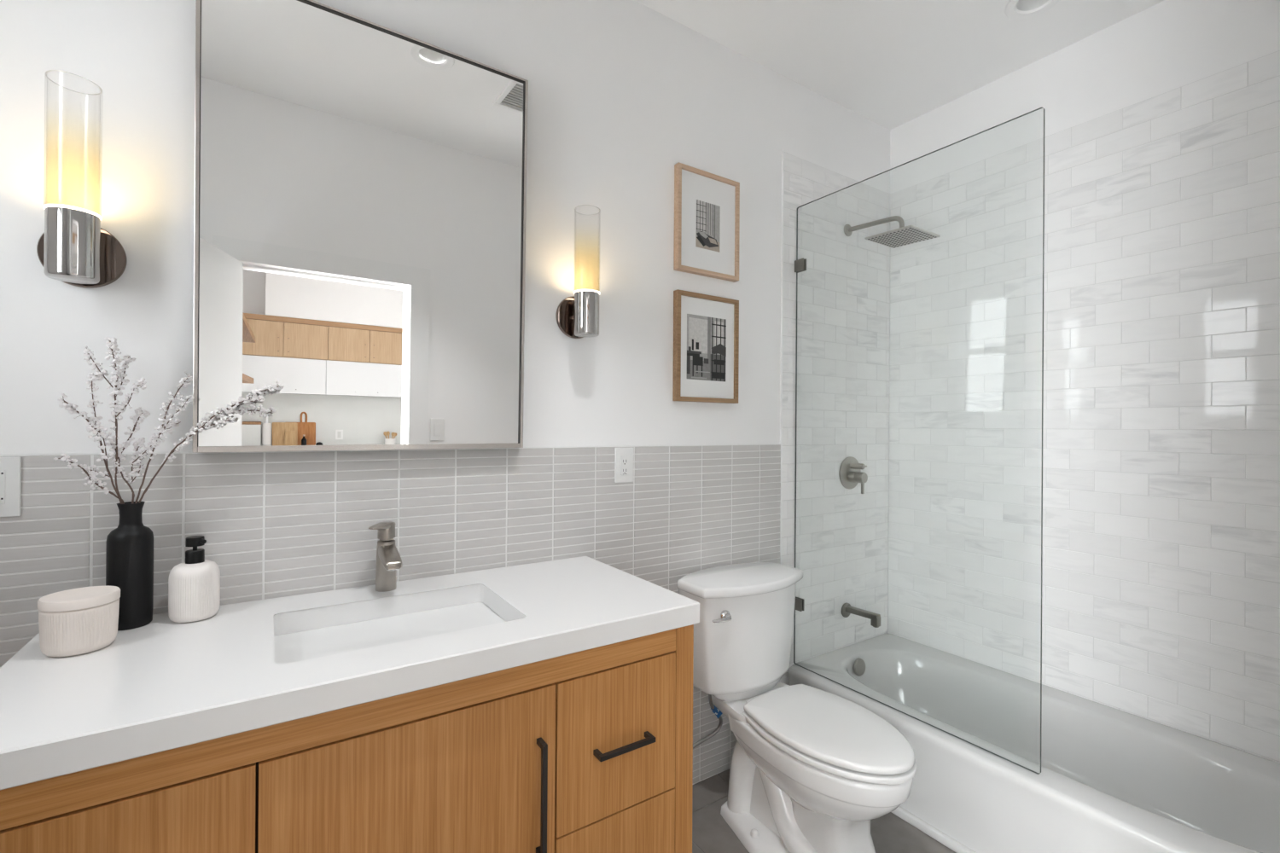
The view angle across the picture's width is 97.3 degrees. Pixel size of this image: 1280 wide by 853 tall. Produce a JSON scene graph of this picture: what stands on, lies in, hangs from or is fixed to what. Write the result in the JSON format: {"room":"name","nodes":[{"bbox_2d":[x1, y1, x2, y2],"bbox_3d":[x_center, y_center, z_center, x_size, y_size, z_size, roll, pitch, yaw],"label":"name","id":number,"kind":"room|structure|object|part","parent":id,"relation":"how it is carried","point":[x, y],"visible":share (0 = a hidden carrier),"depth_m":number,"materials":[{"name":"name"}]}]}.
{"room":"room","nodes":[
{"label":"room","id":0,"kind":"room"},
{"bbox_2d":[0,0,890,785],"bbox_3d":[-0.183,-0.076,1.947,3.584,2.952,0.130,0,0,-34],"label":"wall","id":1,"kind":"structure","parent":0,"point":[621,93],"depth_m":1.68,"materials":[{"name":"white paint"}]},
{"bbox_2d":[0,456,21,517],"bbox_3d":[-1.297,0.122,1.128,0.077,0.122,0.010,0,0,-34],"label":"wall outlet","id":2,"kind":"object","parent":1,"relation":"attached to","point":[10,467],"visible":1,"depth_m":1.14,"materials":[{"name":"white plastic"}]},
{"bbox_2d":[0,470,5,504],"bbox_3d":[-1.295,0.122,1.126,0.034,0.068,0.004,0,0,-34],"label":"socket","id":3,"kind":"object","parent":2,"relation":"attached to","point":[2,472],"depth_m":1.13,"materials":[{"name":"grey plastic"}]},
{"bbox_2d":[36,69,127,288],"bbox_3d":[-1.157,-0.496,1.156,0.138,0.398,0.125,0,0,-34],"label":"wall sconce","id":4,"kind":"object","parent":1,"relation":"attached to","point":[73,249],"visible":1,"depth_m":1.12,"materials":[{"name":"silver metal"}]},
{"bbox_2d":[192,0,528,453],"bbox_3d":[-0.683,-0.493,1.498,0.788,1.109,0.055,0,0,-34],"label":"mirror","id":5,"kind":"object","parent":1,"relation":"attached to","point":[360,184],"visible":1,"depth_m":1.45,"materials":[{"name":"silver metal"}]},
{"bbox_2d":[0,443,780,455],"bbox_3d":[-0.473,0.064,1.681,2.568,0.004,0.006,0,0,-34],"label":"trim","id":6,"kind":"structure","parent":1,"relation":"attached to","point":[157,452],"depth_m":1.62,"materials":[{"name":"white"}]},
{"bbox_2d":[555,204,600,338],"bbox_3d":[-0.180,-0.488,1.803,0.138,0.398,0.125,0,0,-34],"label":"wall sconce","id":7,"kind":"object","parent":1,"relation":"attached to","point":[577,317],"visible":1,"depth_m":1.76,"materials":[{"name":"silver metal"}]},
{"bbox_2d":[614,448,633,482],"bbox_3d":[-0.055,0.134,1.950,0.074,0.121,0.010,0,0,-34],"label":"wall outlet","id":8,"kind":"object","parent":1,"relation":"attached to","point":[623,456],"visible":1,"depth_m":1.95,"materials":[{"name":"white plastic"}]},
{"bbox_2d":[620,455,628,475],"bbox_3d":[-0.053,0.134,1.948,0.033,0.067,0.004,0,0,-34],"label":"socket","id":9,"kind":"object","parent":8,"relation":"attached to","point":[624,459],"depth_m":1.95,"materials":[{"name":"white plastic"}]},
{"bbox_2d":[672,289,738,403],"bbox_3d":[0.256,-0.296,2.150,0.304,0.407,0.027,0,0,-34],"label":"picture frame","id":10,"kind":"object","parent":1,"relation":"attached to","point":[706,328],"visible":1,"depth_m":2.14,"materials":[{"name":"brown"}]},
{"bbox_2d":[686,314,726,381],"bbox_3d":[0.255,-0.297,2.143,0.193,0.243,0.002,0,0,-34],"label":"print","id":11,"kind":"object","parent":10,"relation":"attached to","point":[706,333],"depth_m":2.14},
{"bbox_2d":[673,162,739,282],"bbox_3d":[0.259,-0.771,2.151,0.304,0.388,0.027,0,0,-34],"label":"picture frame","id":12,"kind":"object","parent":1,"relation":"attached to","point":[706,205],"visible":1,"depth_m":2.14,"materials":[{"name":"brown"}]},
{"bbox_2d":[695,199,720,252],"bbox_3d":[0.260,-0.764,2.146,0.118,0.178,0.001,0,0,-34],"label":"print","id":13,"kind":"object","parent":12,"relation":"attached to","point":[707,212],"depth_m":2.15},
{"bbox_2d":[692,693,722,749],"bbox_3d":[0.147,1.058,2.004,0.356,0.282,0.077,0,0,-21],"label":"supply hose","id":14,"kind":"object","parent":1,"relation":"attached to","point":[713,708],"visible":0.5,"depth_m":2.06,"materials":[{"name":"grey metal"}]},
{"bbox_2d":[779,151,784,682],"bbox_3d":[0.599,0.092,2.390,0.006,2.528,0.008,0,0,-34],"label":"trim","id":15,"kind":"structure","parent":1,"relation":"attached to","point":[782,152],"depth_m":2.39,"materials":[{"name":"white"}]},
{"bbox_2d":[692,768,955,852],"bbox_3d":[-0.099,1.352,1.125,2.597,0.007,1.341,0,0,-34],"label":"floor","id":16,"kind":"structure","parent":0,"point":[711,834],"depth_m":1.88,"materials":[{"name":"tile"}]},
{"bbox_2d":[0,624,693,852],"bbox_3d":[-0.544,0.911,1.262,1.268,0.869,0.595,0,0,-34],"label":"vanity cabinet","id":17,"kind":"object","parent":16,"relation":"on","point":[590,751],"visible":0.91,"depth_m":1.06,"materials":[{"name":"brown wood"}]},
{"bbox_3d":[-0.753,0.703,0.820,0.318,0.326,0.021,0,0,-34],"label":"drawer","id":18,"kind":"part","parent":17,"relation":"part of","materials":[{"name":"brown wood"}]},
{"bbox_2d":[0,556,699,790],"bbox_3d":[-0.547,0.451,1.273,1.276,0.051,0.591,0,0,-34],"label":"countertop","id":19,"kind":"structure","parent":17,"relation":"on","point":[163,684],"depth_m":1.03,"materials":[{"name":"stone"}]},
{"bbox_2d":[37,586,120,657],"bbox_3d":[-1.061,0.369,1.067,0.112,0.105,0.112,0,0,-34],"label":"lidded jar","id":20,"kind":"object","parent":19,"relation":"on","point":[73,622],"visible":1,"depth_m":1.03,"materials":[{"name":"beige ceramic"}]},
{"bbox_3d":[-1.061,0.326,1.067,0.112,0.019,0.112,0,0,-34],"label":"lid","id":21,"kind":"part","parent":20,"relation":"part of","materials":[{"name":"beige ceramic"}]},
{"bbox_2d":[105,501,153,630],"bbox_3d":[-1.081,0.292,1.194,0.075,0.260,0.075,0,0,-34],"label":"vase","id":22,"kind":"object","parent":19,"relation":"on","point":[130,546],"visible":0.97,"depth_m":1.17,"materials":[{"name":"black ceramic"}]},
{"bbox_2d":[57,371,121,513],"bbox_3d":[-1.108,0.035,1.136,0.035,0.296,0.105,0,0,28],"label":"twig","id":23,"kind":"object","parent":22,"relation":"in","point":[94,427],"visible":1,"depth_m":1.14,"materials":[{"name":"white plant"}]},
{"bbox_2d":[53,453,124,504],"bbox_3d":[-1.111,0.118,1.129,0.046,0.132,0.120,0,0,1],"label":"twig","id":24,"kind":"object","parent":22,"relation":"in","point":[90,478],"visible":1,"depth_m":1.13,"materials":[{"name":"white plant"}]},
{"bbox_2d":[82,337,147,504],"bbox_3d":[-1.087,0.001,1.167,0.103,0.367,0.042,0,0,-34],"label":"twig","id":25,"kind":"object","parent":22,"relation":"in","point":[116,376],"visible":1,"depth_m":1.17,"materials":[{"name":"white plant"}]},
{"bbox_2d":[104,407,150,503],"bbox_3d":[-1.089,0.071,1.192,0.030,0.228,0.078,0,0,41],"label":"twig","id":26,"kind":"object","parent":22,"relation":"in","point":[136,445],"visible":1,"depth_m":1.20,"materials":[{"name":"white plant"}]},
{"bbox_3d":[-1.090,0.072,1.192,0.024,0.226,0.072,0,0,39],"label":"stem","id":27,"kind":"part","parent":26,"relation":"part of","materials":[{"name":"brown plant"}]},
{"bbox_2d":[128,371,194,503],"bbox_3d":[-1.022,0.034,1.212,0.120,0.305,0.056,0,0,-4],"label":"twig","id":28,"kind":"object","parent":22,"relation":"in","point":[154,439],"visible":1,"depth_m":1.20,"materials":[{"name":"white plant"}]},
{"bbox_2d":[138,380,284,503],"bbox_3d":[-0.938,0.042,1.244,0.278,0.290,0.060,0,0,-12],"label":"twig","id":29,"kind":"object","parent":22,"relation":"in","point":[259,398],"visible":1,"depth_m":1.23,"materials":[{"name":"white plant"}]},
{"bbox_2d":[168,535,220,622],"bbox_3d":[-0.983,0.333,1.243,0.090,0.179,0.090,0,0,-34],"label":"soap dispenser","id":30,"kind":"object","parent":19,"relation":"on","point":[194,584],"visible":1,"depth_m":1.21,"materials":[{"name":"ceramic"}]},
{"bbox_2d":[368,521,402,592],"bbox_3d":[-0.648,0.338,1.430,0.072,0.174,0.139,0,0,-34],"label":"faucet","id":31,"kind":"object","parent":19,"relation":"on","point":[388,559],"visible":1,"depth_m":1.45,"materials":[{"name":"silver metal"}]},
{"bbox_3d":[-0.669,0.274,1.458,0.043,0.044,0.074,0,0,18],"label":"handle","id":32,"kind":"part","parent":31,"relation":"part of","materials":[{"name":"silver metal"}]},
{"bbox_3d":[-0.636,0.326,1.431,0.044,0.051,0.126,0,0,-34],"label":"spout","id":33,"kind":"part","parent":31,"relation":"part of","materials":[{"name":"silver metal"}]},
{"bbox_2d":[273,602,506,664],"bbox_3d":[-0.540,0.547,1.266,0.516,0.140,0.369,0,0,-34],"label":"sink","id":34,"kind":"object","parent":19,"relation":"in","point":[300,646],"visible":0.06,"depth_m":1.31,"materials":[{"name":"white ceramic"}]},
{"bbox_3d":[-0.402,0.870,1.052,0.520,0.654,0.021,0,0,-34],"label":"door","id":35,"kind":"part","parent":17,"relation":"part of","materials":[{"name":"brown wood"}]},
{"bbox_3d":[-0.201,0.763,1.152,0.011,0.236,0.034,0,0,-34],"label":"handle","id":36,"kind":"part","parent":17,"relation":"part of","materials":[{"name":"black metal"}]},
{"bbox_3d":[-0.053,1.038,1.284,0.313,0.324,0.021,0,0,-34],"label":"drawer","id":37,"kind":"part","parent":17,"relation":"part of","materials":[{"name":"brown wood"}]},
{"bbox_3d":[-0.050,0.709,1.285,0.313,0.326,0.021,0,0,-34],"label":"drawer","id":38,"kind":"part","parent":17,"relation":"part of","materials":[{"name":"brown wood"}]},
{"bbox_3d":[-0.033,0.717,1.263,0.145,0.011,0.034,0,0,-34],"label":"handle","id":39,"kind":"part","parent":17,"relation":"part of","materials":[{"name":"black metal"}]},
{"bbox_2d":[677,562,916,852],"bbox_3d":[0.509,0.950,1.853,0.500,0.818,0.781,0,0,-34],"label":"toilet","id":40,"kind":"object","parent":16,"relation":"on","point":[811,768],"visible":1,"depth_m":1.82,"materials":[{"name":"white ceramic"}]},
{"bbox_3d":[0.275,0.638,1.877,0.082,0.037,0.033,0,0,-34],"label":"flush lever","id":41,"kind":"part","parent":40,"relation":"part of","materials":[{"name":"silver metal"}]},
{"bbox_3d":[0.371,0.746,2.065,0.462,0.342,0.244,0,0,-34],"label":"tank","id":42,"kind":"part","parent":40,"relation":"part of","materials":[{"name":"white ceramic"}]},
{"bbox_3d":[0.375,0.557,2.062,0.499,0.034,0.282,0,0,-34],"label":"tank lid","id":43,"kind":"part","parent":40,"relation":"part of","materials":[{"name":"white ceramic"}]},
{"bbox_3d":[0.571,1.069,1.787,0.364,0.190,0.583,0,0,-34],"label":"bowl","id":44,"kind":"part","parent":40,"relation":"part of","materials":[{"name":"white ceramic"}]},
{"bbox_3d":[0.594,0.936,1.754,0.364,0.028,0.513,0,0,-34],"label":"seat lid","id":45,"kind":"part","parent":40,"relation":"part of","materials":[{"name":"white plastic"}]},
{"bbox_3d":[0.593,0.962,1.754,0.371,0.024,0.521,0,0,-34],"label":"seat","id":46,"kind":"part","parent":40,"relation":"part of","materials":[{"name":"white plastic"}]},
{"bbox_2d":[781,151,890,673],"bbox_3d":[0.924,-0.054,2.605,0.771,2.226,0.006,0,0,-34],"label":"wall","id":47,"kind":"structure","parent":0,"point":[843,299],"depth_m":2.58,"materials":[{"name":"white tile"}]},
{"bbox_2d":[838,456,867,494],"bbox_3d":[1.005,0.225,2.607,0.154,0.169,0.083,0,0,-34],"label":"shower valve","id":48,"kind":"object","parent":47,"relation":"attached to","point":[850,474],"visible":1,"depth_m":2.60,"materials":[{"name":"silver metal"}]},
{"bbox_3d":[0.985,0.217,2.637,0.154,0.154,0.012,0,0,-34],"label":"plate","id":49,"kind":"part","parent":48,"relation":"part of","materials":[{"name":"silver metal"}]},
{"bbox_3d":[1.008,0.260,2.603,0.052,0.100,0.072,0,0,-34],"label":"lever","id":50,"kind":"part","parent":48,"relation":"part of","materials":[{"name":"silver metal"}]},
{"bbox_3d":[1.016,0.184,2.613,0.048,0.028,0.064,0,0,-34],"label":"diverter knob","id":51,"kind":"part","parent":48,"relation":"part of","materials":[{"name":"silver metal"}]},
{"bbox_2d":[841,602,880,628],"bbox_3d":[1.007,0.857,2.556,0.068,0.068,0.174,0,0,-34],"label":"tub spout","id":52,"kind":"object","parent":47,"relation":"attached to","point":[846,609],"visible":1,"depth_m":2.54,"materials":[{"name":"silver metal"}]},
{"bbox_2d":[843,215,940,248],"bbox_3d":[1.074,-0.872,2.473,0.214,0.145,0.379,0,0,-34],"label":"shower","id":53,"kind":"object","parent":47,"relation":"attached to","point":[903,235],"visible":1,"depth_m":2.41,"materials":[{"name":"silver metal"}]},
{"bbox_3d":[1.049,-0.873,2.510,0.021,0.109,0.276,0,0,-34],"label":"arm","id":54,"kind":"part","parent":53,"relation":"part of","materials":[{"name":"silver metal"}]},
{"bbox_3d":[1.119,-0.812,2.404,0.214,0.022,0.214,0,0,-34],"label":"head plate","id":55,"kind":"part","parent":53,"relation":"part of","materials":[{"name":"silver metal"}]},
{"bbox_2d":[634,0,1164,130],"bbox_3d":[0.326,-1.550,1.206,3.594,0.100,1.922,0,0,-34],"label":"ceiling","id":56,"kind":"structure","parent":0,"point":[891,63],"depth_m":2.16,"materials":[{"name":"white paint"}]},
{"bbox_2d":[1004,0,1059,19],"bbox_3d":[1.377,-1.520,1.966,0.176,0.075,0.176,0,0,-34],"label":"recessed light","id":57,"kind":"object","parent":56,"relation":"in","point":[1015,9],"visible":1,"depth_m":2.01,"materials":[{"name":"white"}]},
{"bbox_2d":[887,0,1279,634],"bbox_3d":[1.799,-0.062,2.106,0.124,2.952,1.806,0,0,-34],"label":"wall","id":58,"kind":"structure","parent":0,"point":[1168,45],"depth_m":2.14,"materials":[{"name":"white paint"}]},
{"bbox_2d":[888,50,1279,763],"bbox_3d":[1.710,-0.049,2.121,0.006,2.226,1.672,0,0,-34],"label":"wall","id":59,"kind":"structure","parent":0,"point":[1160,578],"depth_m":2.08,"materials":[{"name":"white tile"}]},
{"bbox_3d":[0.304,1.406,1.193,3.584,0.092,1.912,0,0,-34],"label":"floor","id":60,"kind":"structure","parent":0,"visible":0},
{"bbox_2d":[788,634,1279,852],"bbox_3d":[1.340,1.194,1.968,0.755,0.333,1.517,0,0,-34],"label":"bathtub","id":61,"kind":"object","parent":60,"relation":"on","point":[1110,780],"visible":0.9,"depth_m":1.85,"materials":[{"name":"white ceramic"}]},
{"bbox_2d":[793,107,1045,774],"bbox_3d":[0.927,0.040,2.045,0.021,1.968,0.932,0,0,-34],"label":"screen","id":62,"kind":"object","parent":61,"relation":"on","point":[800,264],"visible":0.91,"depth_m":1.94,"materials":[{"name":"clear glass"}]}
]}

